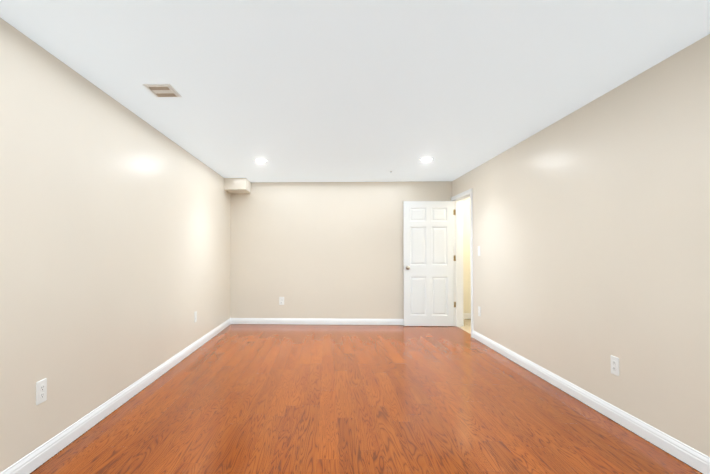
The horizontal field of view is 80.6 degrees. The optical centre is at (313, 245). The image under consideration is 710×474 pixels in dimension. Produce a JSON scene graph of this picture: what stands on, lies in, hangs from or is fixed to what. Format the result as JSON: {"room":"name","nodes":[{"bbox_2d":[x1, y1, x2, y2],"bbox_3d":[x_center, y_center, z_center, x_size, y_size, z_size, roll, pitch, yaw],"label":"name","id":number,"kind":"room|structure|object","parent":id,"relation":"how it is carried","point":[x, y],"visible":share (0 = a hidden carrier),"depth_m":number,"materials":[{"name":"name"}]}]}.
{"room":"empty room","nodes":[
{"label":"empty room","id":0,"kind":"room"},
{"bbox_2d":[0,17,230,472],"bbox_3d":[-1.620,0.053,2.452,0.140,2.380,9.360,0,-1,2],"label":"wall","id":1,"kind":"structure","parent":0,"point":[115,234],"depth_m":2.82,"materials":[{"name":"beige paint"}]},
{"bbox_2d":[36,378,46,404],"bbox_3d":[-1.548,0.830,2.372,0.009,0.130,0.084,0,-1,2],"label":"electrical outlet","id":2,"kind":"object","parent":1,"relation":"attached to","point":[41,391],"visible":1,"depth_m":2.36,"materials":[{"name":"white plastic"}]},
{"bbox_2d":[0,318,230,473],"bbox_3d":[-1.543,1.190,2.432,0.015,0.105,9.080,0,-1,2],"label":"baseboard","id":3,"kind":"structure","parent":1,"relation":"attached to","point":[35,459],"depth_m":2.91,"materials":[{"name":"white wood"}]},
{"bbox_2d":[194,311,196,322],"bbox_3d":[-1.452,0.874,5.133,0.009,0.130,0.084,0,-1,2],"label":"electrical outlet","id":4,"kind":"object","parent":1,"relation":"attached to","point":[195,316],"visible":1,"depth_m":5.12,"materials":[{"name":"white plastic"}]},
{"bbox_2d":[230,181,451,318],"bbox_3d":[0.452,0.120,6.992,3.685,2.380,0.140,0,-1,2],"label":"wall","id":5,"kind":"structure","parent":0,"point":[334,250],"depth_m":6.93,"materials":[{"name":"beige paint"}]},
{"bbox_2d":[279,297,283,304],"bbox_3d":[-0.529,0.916,6.940,0.084,0.130,0.009,0,-1,2],"label":"electrical outlet","id":6,"kind":"object","parent":5,"relation":"attached to","point":[281,300],"visible":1,"depth_m":6.94,"materials":[{"name":"white plastic"}]},
{"bbox_2d":[231,318,403,324],"bbox_3d":[0.449,1.256,6.897,3.685,0.105,0.015,0,-1,2],"label":"baseboard","id":7,"kind":"structure","parent":5,"relation":"attached to","point":[294,321],"depth_m":6.91,"materials":[{"name":"white wood"}]},
{"bbox_2d":[0,0,709,181],"bbox_3d":[0.291,-1.198,2.404,3.965,0.120,9.360,0,-1,2],"label":"ceiling","id":8,"kind":"structure","parent":0,"point":[333,90],"depth_m":2.64,"materials":[{"name":"paint"}]},
{"bbox_2d":[143,84,180,97],"bbox_3d":[-1.093,-1.121,3.019,0.190,0.016,0.238,0,-1,2],"label":"ceiling vent","id":9,"kind":"object","parent":8,"relation":"in","point":[161,90],"visible":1,"depth_m":3.01,"materials":[{"name":"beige metal"}]},
{"bbox_2d":[224,178,250,193],"bbox_3d":[-1.227,-0.980,6.776,0.345,0.187,0.440,0,-1,2],"label":"soffit","id":10,"kind":"structure","parent":8,"relation":"attached to","point":[236,185],"depth_m":6.56,"materials":[{"name":"beige paint"}]},
{"bbox_2d":[254,159,267,162],"bbox_3d":[-0.674,-1.091,5.342,0.184,0.006,0.184,0,-1,2],"label":"recessed light","id":11,"kind":"object","parent":8,"relation":"in","point":[260,160],"visible":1,"depth_m":5.32,"materials":[{"name":"white"}]},
{"bbox_2d":[419,158,433,160],"bbox_3d":[1.431,-1.093,5.269,0.184,0.006,0.184,0,-1,2],"label":"recessed light","id":12,"kind":"object","parent":8,"relation":"in","point":[426,159],"visible":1,"depth_m":5.25,"materials":[{"name":"white"}]},
{"bbox_2d":[30,319,701,473],"bbox_3d":[0.898,1.307,2.691,5.155,0.120,10.050,0,-1,2],"label":"floor","id":13,"kind":"structure","parent":0,"point":[307,399],"depth_m":3.04,"materials":[{"name":"laminate"}]},
{"bbox_2d":[463,198,470,312],"bbox_3d":[2.902,0.129,7.597,1.170,2.380,0.140,0,-1,2],"label":"wall","id":14,"kind":"structure","parent":0,"point":[466,265],"depth_m":7.52,"materials":[{"name":"white paint"}]},
{"bbox_2d":[464,313,470,318],"bbox_3d":[2.979,1.265,7.500,1.050,0.105,0.015,0,-1,2],"label":"baseboard","id":15,"kind":"structure","parent":14,"relation":"attached to","point":[467,315],"depth_m":7.50,"materials":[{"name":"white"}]},
{"bbox_2d":[452,34,709,456],"bbox_3d":[2.202,0.051,2.318,0.140,2.380,9.360,0,-1,2],"label":"wall","id":16,"kind":"structure","parent":0,"point":[591,229],"depth_m":2.96,"materials":[{"name":"beige paint"}]},
{"bbox_2d":[451,188,472,336],"bbox_3d":[2.344,0.246,6.364,0.180,2.110,0.970,0,-1,2],"label":"door frame","id":17,"kind":"structure","parent":16,"relation":"attached to","point":[457,254],"depth_m":6.77,"materials":[{"name":"white wood"}]},
{"bbox_2d":[403,201,453,325],"bbox_3d":[1.880,0.284,6.782,0.812,2.030,0.162,0,-1,2],"label":"door","id":18,"kind":"structure","parent":17,"relation":"attached to","point":[428,258],"depth_m":6.77,"materials":[{"name":"white wood"}]},
{"bbox_2d":[472,330,709,473],"bbox_3d":[2.108,1.181,1.817,0.015,0.105,8.105,0,-1,2],"label":"baseboard","id":19,"kind":"structure","parent":16,"relation":"attached to","point":[693,458],"depth_m":2.94,"materials":[{"name":"white wood"}]},
{"bbox_2d":[610,355,618,375],"bbox_3d":[2.151,0.855,2.972,0.009,0.130,0.084,0,-1,2],"label":"electrical outlet","id":20,"kind":"object","parent":16,"relation":"attached to","point":[614,365],"visible":1,"depth_m":2.96,"materials":[{"name":"white plastic"}]}
]}

